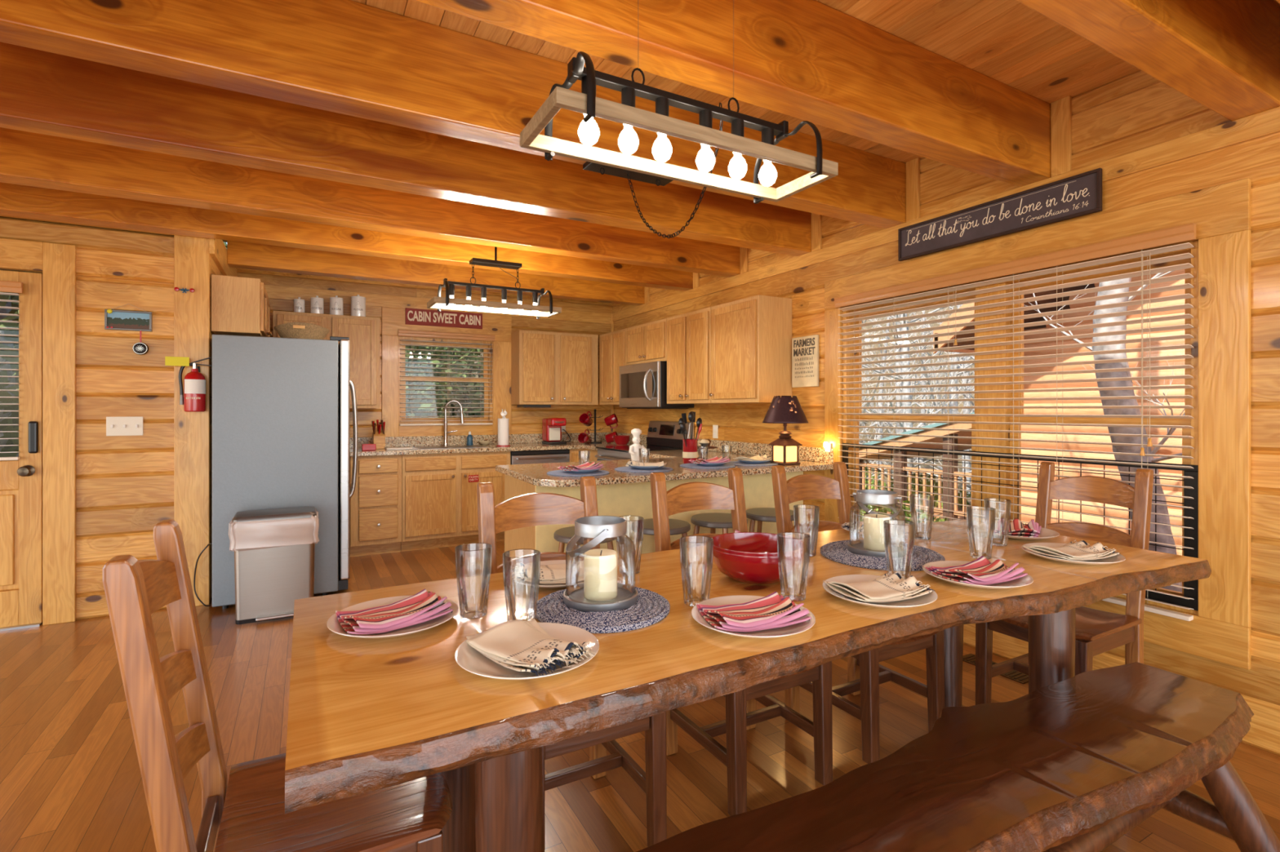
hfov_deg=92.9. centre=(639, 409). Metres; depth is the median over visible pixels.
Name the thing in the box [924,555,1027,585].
napkin
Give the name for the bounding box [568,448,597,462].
base cabinet
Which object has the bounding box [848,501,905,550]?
glass jar
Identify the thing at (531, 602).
drinking glass
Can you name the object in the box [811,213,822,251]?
trim
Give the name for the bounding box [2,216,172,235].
wall
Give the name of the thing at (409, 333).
window blind
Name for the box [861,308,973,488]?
bare tree
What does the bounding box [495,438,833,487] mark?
countertop
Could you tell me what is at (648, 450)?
drinking glass
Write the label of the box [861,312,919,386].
bare tree
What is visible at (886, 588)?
napkin
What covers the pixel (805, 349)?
wall sign
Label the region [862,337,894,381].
bare tree
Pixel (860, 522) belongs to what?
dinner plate
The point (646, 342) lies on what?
upper cabinet
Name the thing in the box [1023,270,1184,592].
leaning tree
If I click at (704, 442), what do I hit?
muffin
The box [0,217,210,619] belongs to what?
wall
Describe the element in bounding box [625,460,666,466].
napkin
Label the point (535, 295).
socket
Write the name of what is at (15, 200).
ceiling beam
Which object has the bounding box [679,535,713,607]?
drinking glass
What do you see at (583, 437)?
mug
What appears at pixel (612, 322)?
trim
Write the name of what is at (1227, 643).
trim
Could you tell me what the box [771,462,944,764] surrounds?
dining chair
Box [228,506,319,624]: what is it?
trash can
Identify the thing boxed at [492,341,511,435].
trim
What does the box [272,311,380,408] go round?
upper cabinet
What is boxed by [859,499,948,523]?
shrub
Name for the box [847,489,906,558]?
candle lantern
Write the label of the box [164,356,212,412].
fire extinguisher
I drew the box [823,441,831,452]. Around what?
night light
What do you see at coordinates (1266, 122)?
ceiling beam
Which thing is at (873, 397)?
bare tree
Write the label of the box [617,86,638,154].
bulb
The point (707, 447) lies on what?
drinking glass
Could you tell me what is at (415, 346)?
evergreen tree
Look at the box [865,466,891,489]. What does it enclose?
shrub
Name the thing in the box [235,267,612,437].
wall
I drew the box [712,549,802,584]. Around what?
bowl
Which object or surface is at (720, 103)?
chain
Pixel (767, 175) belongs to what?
socket
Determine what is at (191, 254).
post
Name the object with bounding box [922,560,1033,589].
dinner plate
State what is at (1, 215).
trim
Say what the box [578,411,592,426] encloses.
mug
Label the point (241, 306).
upper cabinet
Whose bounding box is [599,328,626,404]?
upper cabinet
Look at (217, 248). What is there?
trim
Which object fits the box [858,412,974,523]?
porch
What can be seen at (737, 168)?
socket
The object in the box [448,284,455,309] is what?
socket
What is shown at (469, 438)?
soap bottle
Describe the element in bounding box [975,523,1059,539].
dinner plate
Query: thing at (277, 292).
trim
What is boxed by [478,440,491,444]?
soap dish
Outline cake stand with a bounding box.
[697,445,717,460]
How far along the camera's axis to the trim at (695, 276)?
5.54 m
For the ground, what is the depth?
30.96 m
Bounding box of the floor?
[0,540,1279,851]
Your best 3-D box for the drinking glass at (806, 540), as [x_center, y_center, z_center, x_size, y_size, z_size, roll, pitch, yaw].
[0.402,0.412,1.591,0.086,0.165,0.086,0,0,10]
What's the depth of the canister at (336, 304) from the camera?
5.47 m
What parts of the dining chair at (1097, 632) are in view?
leg, post, seat, leg, post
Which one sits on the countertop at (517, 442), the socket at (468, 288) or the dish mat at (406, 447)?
the dish mat at (406, 447)
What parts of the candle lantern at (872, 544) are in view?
handle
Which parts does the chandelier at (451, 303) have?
wood rail, arm, arm, wood rail, ceiling canopy, stem, plate, wood rail, chain, arm, arm, wood rail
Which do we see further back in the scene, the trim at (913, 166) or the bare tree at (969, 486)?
the bare tree at (969, 486)
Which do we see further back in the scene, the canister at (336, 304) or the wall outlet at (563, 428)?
the wall outlet at (563, 428)
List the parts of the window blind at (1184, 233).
pull cord, cord, pull cord, rail, pull cord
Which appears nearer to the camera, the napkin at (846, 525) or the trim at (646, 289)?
the napkin at (846, 525)
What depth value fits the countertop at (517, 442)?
6.07 m
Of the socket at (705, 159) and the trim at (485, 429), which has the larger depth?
the trim at (485, 429)
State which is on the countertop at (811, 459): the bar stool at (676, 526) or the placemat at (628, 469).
the placemat at (628, 469)
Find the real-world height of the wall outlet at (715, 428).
0.116 m
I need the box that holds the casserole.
[613,435,630,444]
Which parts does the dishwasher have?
handle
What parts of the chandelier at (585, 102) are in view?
wood rail, arm, arm, wood rail, wood rail, arm, arm, wood rail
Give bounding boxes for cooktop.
[595,444,682,453]
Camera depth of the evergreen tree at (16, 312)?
7.86 m
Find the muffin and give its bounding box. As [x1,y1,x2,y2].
[699,439,709,447]
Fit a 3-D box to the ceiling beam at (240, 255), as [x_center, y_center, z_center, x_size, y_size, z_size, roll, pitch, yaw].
[-1.575,-1.288,5.574,3.660,0.355,0.145,0,0,-29]
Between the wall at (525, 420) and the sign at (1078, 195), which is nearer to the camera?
the sign at (1078, 195)
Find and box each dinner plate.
[326,595,458,639]
[454,622,599,680]
[511,560,583,588]
[561,467,601,473]
[628,465,663,469]
[691,595,815,639]
[693,462,727,466]
[738,459,771,463]
[822,574,937,608]
[840,521,908,537]
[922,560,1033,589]
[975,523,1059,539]
[1021,542,1125,564]
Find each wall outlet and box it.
[561,426,570,442]
[712,425,718,438]
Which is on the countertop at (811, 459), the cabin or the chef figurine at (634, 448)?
the chef figurine at (634, 448)
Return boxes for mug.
[577,429,591,444]
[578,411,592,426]
[604,413,617,428]
[604,431,617,443]
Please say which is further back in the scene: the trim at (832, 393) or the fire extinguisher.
the trim at (832, 393)
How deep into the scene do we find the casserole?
6.29 m
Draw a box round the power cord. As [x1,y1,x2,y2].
[193,542,211,606]
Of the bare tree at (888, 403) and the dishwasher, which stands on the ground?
the bare tree at (888, 403)
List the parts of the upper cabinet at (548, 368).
door, door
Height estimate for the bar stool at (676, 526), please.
0.625 m
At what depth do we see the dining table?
1.22 m
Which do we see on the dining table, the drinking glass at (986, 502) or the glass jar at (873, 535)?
the drinking glass at (986, 502)
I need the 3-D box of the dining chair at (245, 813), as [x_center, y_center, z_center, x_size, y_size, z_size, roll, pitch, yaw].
[-0.721,0.762,1.287,0.590,1.036,0.444,0,0,-29]
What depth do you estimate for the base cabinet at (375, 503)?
5.29 m
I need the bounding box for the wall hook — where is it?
[173,287,194,293]
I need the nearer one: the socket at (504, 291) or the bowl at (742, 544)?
the bowl at (742, 544)
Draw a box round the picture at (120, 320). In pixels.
[104,303,151,331]
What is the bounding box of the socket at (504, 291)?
[500,288,507,313]
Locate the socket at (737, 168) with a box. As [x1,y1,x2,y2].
[728,119,746,179]
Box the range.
[595,420,693,461]
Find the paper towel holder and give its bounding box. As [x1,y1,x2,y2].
[496,408,510,446]
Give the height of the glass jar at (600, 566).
0.168 m
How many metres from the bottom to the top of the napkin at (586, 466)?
0.045 m
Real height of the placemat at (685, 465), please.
0.006 m
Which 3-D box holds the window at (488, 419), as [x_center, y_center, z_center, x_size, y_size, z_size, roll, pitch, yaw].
[-1.987,-0.280,6.229,0.930,0.880,0.110,0,0,-29]
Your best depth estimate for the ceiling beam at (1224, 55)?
1.94 m
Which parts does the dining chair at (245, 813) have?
post, post, seat, leg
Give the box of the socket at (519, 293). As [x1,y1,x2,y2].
[516,290,523,314]
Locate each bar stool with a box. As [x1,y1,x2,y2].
[553,526,614,552]
[631,518,690,549]
[690,512,747,534]
[746,507,793,533]
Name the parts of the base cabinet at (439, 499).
drawer, door, door, drawer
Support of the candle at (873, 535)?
on the candle lantern at (872, 544)
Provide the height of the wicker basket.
0.140 m
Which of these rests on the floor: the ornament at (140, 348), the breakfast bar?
the breakfast bar
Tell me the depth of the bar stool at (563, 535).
3.23 m
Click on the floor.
(71, 779)
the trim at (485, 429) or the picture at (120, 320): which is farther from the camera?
the trim at (485, 429)
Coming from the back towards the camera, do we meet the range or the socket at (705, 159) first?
the range
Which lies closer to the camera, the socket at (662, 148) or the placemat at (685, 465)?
the socket at (662, 148)
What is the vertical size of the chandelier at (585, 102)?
0.784 m
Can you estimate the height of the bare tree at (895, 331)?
11.528 m
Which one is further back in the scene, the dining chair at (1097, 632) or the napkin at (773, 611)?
the dining chair at (1097, 632)
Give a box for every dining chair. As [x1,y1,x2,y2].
[102,520,452,851]
[476,475,666,851]
[650,467,832,816]
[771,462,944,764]
[975,462,1153,705]
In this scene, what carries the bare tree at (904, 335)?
on the ground
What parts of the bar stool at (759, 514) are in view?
leg, leg, seat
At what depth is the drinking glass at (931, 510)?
2.32 m
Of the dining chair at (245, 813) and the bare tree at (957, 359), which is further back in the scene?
the bare tree at (957, 359)
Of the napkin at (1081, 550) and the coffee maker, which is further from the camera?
the coffee maker
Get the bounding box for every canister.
[293,297,305,312]
[310,295,324,314]
[329,295,343,315]
[351,294,365,316]
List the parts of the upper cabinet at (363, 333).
door, door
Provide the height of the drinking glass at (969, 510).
0.165 m
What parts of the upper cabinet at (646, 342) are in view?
door, door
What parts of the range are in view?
handle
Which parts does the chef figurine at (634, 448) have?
arm, arm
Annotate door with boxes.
[0,270,42,631]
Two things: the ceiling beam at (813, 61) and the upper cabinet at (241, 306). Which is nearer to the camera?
the ceiling beam at (813, 61)
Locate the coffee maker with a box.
[542,417,566,444]
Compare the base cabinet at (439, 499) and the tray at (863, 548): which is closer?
the tray at (863, 548)
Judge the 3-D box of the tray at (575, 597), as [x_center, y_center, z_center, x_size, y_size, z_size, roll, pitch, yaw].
[-0.099,0.473,1.538,0.188,0.022,0.188,0,0,-17]
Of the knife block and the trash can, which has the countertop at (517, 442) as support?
the knife block
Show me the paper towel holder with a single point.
(503, 424)
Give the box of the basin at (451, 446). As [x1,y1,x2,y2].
[418,445,484,448]
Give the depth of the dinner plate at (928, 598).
1.55 m
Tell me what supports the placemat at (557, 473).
on the countertop at (811, 459)
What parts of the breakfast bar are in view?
panel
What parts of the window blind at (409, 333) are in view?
rail, cord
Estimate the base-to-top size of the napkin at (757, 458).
0.042 m
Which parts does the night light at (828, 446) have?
bulb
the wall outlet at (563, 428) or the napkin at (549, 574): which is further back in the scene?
the wall outlet at (563, 428)
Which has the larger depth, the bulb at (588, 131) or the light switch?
the light switch
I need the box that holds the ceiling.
[222,0,1279,242]
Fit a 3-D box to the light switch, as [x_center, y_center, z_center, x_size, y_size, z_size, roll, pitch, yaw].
[-3.213,0.105,3.791,0.180,0.120,0.018,0,0,-29]
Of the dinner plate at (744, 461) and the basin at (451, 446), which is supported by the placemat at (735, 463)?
the dinner plate at (744, 461)
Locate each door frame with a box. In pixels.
[0,238,75,625]
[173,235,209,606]
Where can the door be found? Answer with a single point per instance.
(20, 480)
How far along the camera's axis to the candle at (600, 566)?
1.50 m
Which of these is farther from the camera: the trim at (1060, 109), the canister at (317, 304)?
the canister at (317, 304)
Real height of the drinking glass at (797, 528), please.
0.165 m
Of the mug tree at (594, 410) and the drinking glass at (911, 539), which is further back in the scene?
the mug tree at (594, 410)
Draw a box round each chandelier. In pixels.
[426,246,561,319]
[520,0,838,204]
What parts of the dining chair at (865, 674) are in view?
post, post, leg, seat, leg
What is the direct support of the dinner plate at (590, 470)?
on the placemat at (557, 473)
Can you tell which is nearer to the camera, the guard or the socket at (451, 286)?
the guard
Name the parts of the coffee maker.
panel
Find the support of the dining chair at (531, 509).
on the floor
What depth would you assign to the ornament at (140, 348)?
3.81 m
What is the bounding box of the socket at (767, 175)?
[758,127,777,186]
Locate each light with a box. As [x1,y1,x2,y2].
[517,404,551,407]
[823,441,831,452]
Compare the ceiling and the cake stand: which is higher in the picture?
the ceiling
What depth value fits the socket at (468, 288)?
4.20 m
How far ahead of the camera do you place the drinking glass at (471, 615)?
1.45 m
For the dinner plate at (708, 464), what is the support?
on the placemat at (685, 465)
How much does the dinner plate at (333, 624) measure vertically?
0.022 m
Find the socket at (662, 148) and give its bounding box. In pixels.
[652,97,671,162]
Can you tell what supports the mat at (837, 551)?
on the dining table
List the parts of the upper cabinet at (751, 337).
door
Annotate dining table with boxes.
[284,519,1211,851]
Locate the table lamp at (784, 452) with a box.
[762,395,808,465]
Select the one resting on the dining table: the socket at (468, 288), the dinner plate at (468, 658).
the dinner plate at (468, 658)
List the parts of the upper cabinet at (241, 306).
door, door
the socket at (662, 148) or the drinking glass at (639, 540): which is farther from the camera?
the drinking glass at (639, 540)
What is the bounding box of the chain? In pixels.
[626,102,723,238]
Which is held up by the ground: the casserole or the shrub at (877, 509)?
the shrub at (877, 509)
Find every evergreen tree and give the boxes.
[0,270,39,457]
[13,310,18,390]
[405,345,484,417]
[405,346,484,417]
[406,346,477,417]
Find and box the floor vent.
[962,653,1028,684]
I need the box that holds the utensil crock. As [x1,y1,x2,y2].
[678,411,702,463]
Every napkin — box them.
[335,589,453,635]
[466,618,595,675]
[511,560,583,584]
[557,462,603,471]
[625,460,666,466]
[688,456,730,464]
[695,591,811,631]
[733,454,771,461]
[822,571,934,602]
[840,520,908,534]
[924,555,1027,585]
[993,518,1041,537]
[1022,540,1120,560]
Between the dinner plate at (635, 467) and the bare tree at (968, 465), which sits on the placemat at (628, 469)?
the dinner plate at (635, 467)
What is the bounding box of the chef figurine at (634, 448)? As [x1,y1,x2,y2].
[628,428,647,461]
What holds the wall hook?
attached to the wall at (214, 270)
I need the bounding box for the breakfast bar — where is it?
[504,471,803,559]
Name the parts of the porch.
post, post, rail, rail, post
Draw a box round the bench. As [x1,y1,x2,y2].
[636,662,1279,851]
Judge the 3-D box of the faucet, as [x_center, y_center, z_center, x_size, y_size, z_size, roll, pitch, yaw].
[-1.870,0.135,6.100,0.206,0.462,0.052,0,0,-18]
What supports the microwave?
attached to the upper cabinet at (646, 342)
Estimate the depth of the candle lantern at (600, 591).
1.51 m
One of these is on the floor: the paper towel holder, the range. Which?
the range
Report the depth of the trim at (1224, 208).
2.79 m
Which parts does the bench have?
leg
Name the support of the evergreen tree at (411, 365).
on the ground
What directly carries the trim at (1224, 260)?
attached to the wall at (1135, 111)
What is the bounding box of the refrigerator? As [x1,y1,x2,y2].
[212,334,357,608]
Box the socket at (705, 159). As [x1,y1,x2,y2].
[696,109,715,172]
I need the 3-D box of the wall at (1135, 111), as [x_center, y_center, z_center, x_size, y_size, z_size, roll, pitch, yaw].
[2.434,-0.092,2.151,0.060,2.745,11.418,0,0,-29]
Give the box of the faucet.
[442,400,464,446]
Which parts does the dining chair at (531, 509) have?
post, leg, post, leg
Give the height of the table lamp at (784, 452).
0.456 m
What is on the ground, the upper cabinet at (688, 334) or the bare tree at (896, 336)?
the bare tree at (896, 336)
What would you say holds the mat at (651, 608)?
on the dining table
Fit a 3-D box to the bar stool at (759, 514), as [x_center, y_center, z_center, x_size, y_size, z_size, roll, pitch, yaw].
[0.846,0.970,3.914,0.378,0.625,0.378,0,0,25]
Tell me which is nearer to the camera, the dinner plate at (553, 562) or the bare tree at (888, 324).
the dinner plate at (553, 562)
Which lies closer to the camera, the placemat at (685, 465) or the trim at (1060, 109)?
the trim at (1060, 109)
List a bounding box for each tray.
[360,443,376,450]
[563,582,637,612]
[847,539,906,558]
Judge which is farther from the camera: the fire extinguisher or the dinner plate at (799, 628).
the fire extinguisher
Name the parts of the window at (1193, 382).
sash, sash, pane, sash, pane, sash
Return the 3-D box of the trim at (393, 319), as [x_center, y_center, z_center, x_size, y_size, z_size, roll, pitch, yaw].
[-1.934,-0.855,6.184,1.280,0.270,0.020,0,0,-29]
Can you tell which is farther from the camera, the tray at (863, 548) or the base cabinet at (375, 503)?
the base cabinet at (375, 503)
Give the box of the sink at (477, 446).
[416,444,486,449]
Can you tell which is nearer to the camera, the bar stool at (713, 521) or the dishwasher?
the bar stool at (713, 521)
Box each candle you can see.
[583,548,617,600]
[863,514,889,551]
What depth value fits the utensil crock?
4.07 m
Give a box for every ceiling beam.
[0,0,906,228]
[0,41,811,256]
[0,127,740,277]
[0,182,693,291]
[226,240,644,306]
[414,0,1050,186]
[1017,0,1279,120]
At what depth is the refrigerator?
4.01 m
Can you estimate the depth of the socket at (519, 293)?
4.38 m
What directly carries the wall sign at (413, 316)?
attached to the wall at (525, 420)
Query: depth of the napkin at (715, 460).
3.90 m
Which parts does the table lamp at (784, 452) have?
corner post, glowing pane, corner post, lamp shade, glowing pane, corner post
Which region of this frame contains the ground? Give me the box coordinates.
[16,306,974,502]
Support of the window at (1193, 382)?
in the wall at (1135, 111)
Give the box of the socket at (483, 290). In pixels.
[480,287,487,311]
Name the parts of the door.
panel, knob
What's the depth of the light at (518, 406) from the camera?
6.36 m
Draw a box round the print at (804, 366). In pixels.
[795,357,813,377]
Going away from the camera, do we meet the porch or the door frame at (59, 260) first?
the door frame at (59, 260)
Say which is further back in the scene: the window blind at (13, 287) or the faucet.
the faucet
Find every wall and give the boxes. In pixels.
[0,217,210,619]
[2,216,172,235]
[209,254,222,600]
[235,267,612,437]
[612,69,1279,755]
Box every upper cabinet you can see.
[211,274,271,337]
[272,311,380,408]
[511,329,598,404]
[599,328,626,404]
[626,318,666,365]
[666,306,720,404]
[709,294,791,403]
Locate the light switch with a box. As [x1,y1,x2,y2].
[106,416,142,435]
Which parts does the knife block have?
knife handle, knife handle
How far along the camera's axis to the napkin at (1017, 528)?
2.38 m
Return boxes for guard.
[842,443,1198,611]
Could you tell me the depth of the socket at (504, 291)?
4.33 m
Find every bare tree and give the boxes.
[858,311,974,485]
[858,315,948,489]
[858,318,929,463]
[858,320,974,479]
[858,330,944,423]
[860,306,968,479]
[861,306,974,497]
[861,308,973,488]
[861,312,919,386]
[862,304,974,497]
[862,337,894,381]
[869,306,974,462]
[910,305,974,406]
[933,306,974,409]
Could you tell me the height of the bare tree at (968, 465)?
10.871 m
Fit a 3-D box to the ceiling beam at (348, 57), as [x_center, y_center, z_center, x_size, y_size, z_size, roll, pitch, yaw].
[-2.446,-1.288,1.476,9.140,0.355,0.145,0,0,-29]
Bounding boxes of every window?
[398,336,492,426]
[842,240,1198,615]
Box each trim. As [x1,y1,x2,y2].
[0,214,206,238]
[208,238,237,276]
[264,284,611,324]
[382,306,511,342]
[382,334,398,436]
[398,424,493,436]
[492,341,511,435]
[610,313,613,432]
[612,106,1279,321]
[644,286,649,303]
[693,272,699,288]
[740,247,747,274]
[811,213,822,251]
[824,177,1250,310]
[824,307,842,523]
[906,157,919,222]
[1050,95,1071,177]
[1084,595,1250,670]
[1198,229,1250,627]
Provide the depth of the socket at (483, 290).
4.26 m
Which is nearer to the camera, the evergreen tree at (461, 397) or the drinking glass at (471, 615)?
the drinking glass at (471, 615)
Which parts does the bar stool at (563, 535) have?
leg, seat, leg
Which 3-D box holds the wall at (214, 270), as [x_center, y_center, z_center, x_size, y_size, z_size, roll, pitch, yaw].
[-3.220,0.080,4.643,0.060,2.400,1.478,0,0,-29]
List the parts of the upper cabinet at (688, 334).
door, door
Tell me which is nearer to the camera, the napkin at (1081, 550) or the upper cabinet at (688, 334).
the napkin at (1081, 550)
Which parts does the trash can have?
lid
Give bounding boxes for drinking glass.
[454,542,492,619]
[502,549,540,621]
[578,450,590,465]
[616,515,644,574]
[639,448,649,462]
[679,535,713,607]
[697,446,708,459]
[721,445,732,460]
[777,532,810,601]
[793,504,819,557]
[883,520,915,579]
[909,493,933,540]
[966,506,995,559]
[983,497,1011,546]
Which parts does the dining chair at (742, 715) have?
post, leg, post, seat, leg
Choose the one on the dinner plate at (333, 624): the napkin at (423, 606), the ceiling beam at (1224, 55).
the napkin at (423, 606)
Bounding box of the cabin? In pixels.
[933,269,1184,555]
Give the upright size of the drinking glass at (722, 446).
0.105 m
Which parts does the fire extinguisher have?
lever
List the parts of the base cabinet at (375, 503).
drawer, drawer, drawer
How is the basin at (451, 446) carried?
in the sink at (477, 446)
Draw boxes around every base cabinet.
[349,454,401,556]
[400,451,510,551]
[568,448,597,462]
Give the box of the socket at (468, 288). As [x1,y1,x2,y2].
[465,285,472,310]
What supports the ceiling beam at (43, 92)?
attached to the ceiling
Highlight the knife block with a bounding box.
[371,419,385,448]
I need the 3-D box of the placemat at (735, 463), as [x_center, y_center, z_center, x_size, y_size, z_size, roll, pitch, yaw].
[0.750,0.362,4.089,0.356,0.006,0.356,0,0,-29]
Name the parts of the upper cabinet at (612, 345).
door, door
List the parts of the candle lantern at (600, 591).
handle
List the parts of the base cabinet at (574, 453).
door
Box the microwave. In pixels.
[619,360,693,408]
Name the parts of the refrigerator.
door, handle, handle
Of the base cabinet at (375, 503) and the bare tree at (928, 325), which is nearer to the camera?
the base cabinet at (375, 503)
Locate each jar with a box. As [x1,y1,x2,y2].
[565,533,635,598]
[682,439,697,463]
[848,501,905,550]
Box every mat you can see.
[384,446,412,449]
[536,586,670,633]
[820,539,945,571]
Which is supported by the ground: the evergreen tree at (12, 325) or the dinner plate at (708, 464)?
the evergreen tree at (12, 325)
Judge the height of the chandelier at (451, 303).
0.777 m
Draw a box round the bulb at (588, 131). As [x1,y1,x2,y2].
[577,75,599,145]
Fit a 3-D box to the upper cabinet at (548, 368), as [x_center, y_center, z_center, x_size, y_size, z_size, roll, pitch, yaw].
[-0.908,-0.432,6.560,0.890,0.765,0.349,0,0,-29]
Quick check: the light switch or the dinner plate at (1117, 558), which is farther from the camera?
the light switch
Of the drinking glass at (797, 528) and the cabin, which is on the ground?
the cabin
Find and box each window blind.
[0,280,22,460]
[398,329,494,426]
[833,222,1195,621]
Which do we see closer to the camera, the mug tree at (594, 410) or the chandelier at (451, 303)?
the chandelier at (451, 303)
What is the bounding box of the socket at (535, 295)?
[531,292,537,315]
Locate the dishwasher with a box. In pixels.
[510,449,569,464]
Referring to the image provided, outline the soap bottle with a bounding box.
[466,431,473,445]
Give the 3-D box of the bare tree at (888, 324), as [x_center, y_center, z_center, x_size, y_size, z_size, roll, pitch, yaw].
[7.293,-1.532,18.377,4.854,9.223,5.718,0,0,34]
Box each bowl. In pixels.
[711,532,803,556]
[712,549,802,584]
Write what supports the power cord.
attached to the refrigerator
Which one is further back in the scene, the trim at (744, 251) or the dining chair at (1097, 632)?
the trim at (744, 251)
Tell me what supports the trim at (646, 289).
attached to the wall at (1135, 111)
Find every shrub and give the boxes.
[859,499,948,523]
[859,505,890,521]
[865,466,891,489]
[882,472,971,510]
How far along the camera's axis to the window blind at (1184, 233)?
2.91 m
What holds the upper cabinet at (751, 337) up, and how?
attached to the wall at (1135, 111)
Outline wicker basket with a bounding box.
[273,322,328,339]
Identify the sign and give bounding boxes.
[405,307,482,328]
[791,334,818,387]
[897,168,1102,261]
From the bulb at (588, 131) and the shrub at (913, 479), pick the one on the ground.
the shrub at (913, 479)
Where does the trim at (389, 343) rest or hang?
attached to the wall at (525, 420)
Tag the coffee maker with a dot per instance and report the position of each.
(551, 427)
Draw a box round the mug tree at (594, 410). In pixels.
[587,408,603,443]
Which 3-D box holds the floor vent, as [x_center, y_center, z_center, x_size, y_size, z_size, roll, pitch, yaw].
[1.758,1.277,3.006,0.120,0.006,0.330,0,0,-29]
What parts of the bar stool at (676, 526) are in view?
leg, seat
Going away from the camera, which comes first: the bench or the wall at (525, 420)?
the bench
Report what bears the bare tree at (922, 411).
on the ground
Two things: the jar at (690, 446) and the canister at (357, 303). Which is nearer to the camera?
the jar at (690, 446)
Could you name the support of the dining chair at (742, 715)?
on the floor
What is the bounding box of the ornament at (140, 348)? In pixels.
[132,330,148,355]
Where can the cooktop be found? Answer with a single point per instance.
(613, 449)
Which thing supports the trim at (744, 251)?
attached to the wall at (1135, 111)
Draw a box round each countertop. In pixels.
[349,432,647,457]
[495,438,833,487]
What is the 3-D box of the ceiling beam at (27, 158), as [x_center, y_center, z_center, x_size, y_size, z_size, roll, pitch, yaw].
[-3.203,-1.288,2.851,9.140,0.355,0.145,0,0,-29]
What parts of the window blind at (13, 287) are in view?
rail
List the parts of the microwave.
door, handle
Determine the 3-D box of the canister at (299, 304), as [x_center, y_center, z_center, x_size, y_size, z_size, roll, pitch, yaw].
[-3.011,-0.919,5.373,0.088,0.147,0.089,0,0,-29]
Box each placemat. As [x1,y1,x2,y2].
[546,470,608,476]
[614,466,672,472]
[680,463,735,468]
[726,461,777,466]
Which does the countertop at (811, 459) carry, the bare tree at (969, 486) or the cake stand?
the cake stand
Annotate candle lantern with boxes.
[563,515,637,612]
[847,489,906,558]
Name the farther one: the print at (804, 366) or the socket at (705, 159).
the print at (804, 366)
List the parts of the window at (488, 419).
sash, sash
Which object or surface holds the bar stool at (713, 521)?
on the floor
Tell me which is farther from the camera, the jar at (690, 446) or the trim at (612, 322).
the trim at (612, 322)
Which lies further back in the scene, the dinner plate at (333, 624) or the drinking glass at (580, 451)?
the drinking glass at (580, 451)
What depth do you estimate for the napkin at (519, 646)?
1.18 m
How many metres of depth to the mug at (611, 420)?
6.55 m

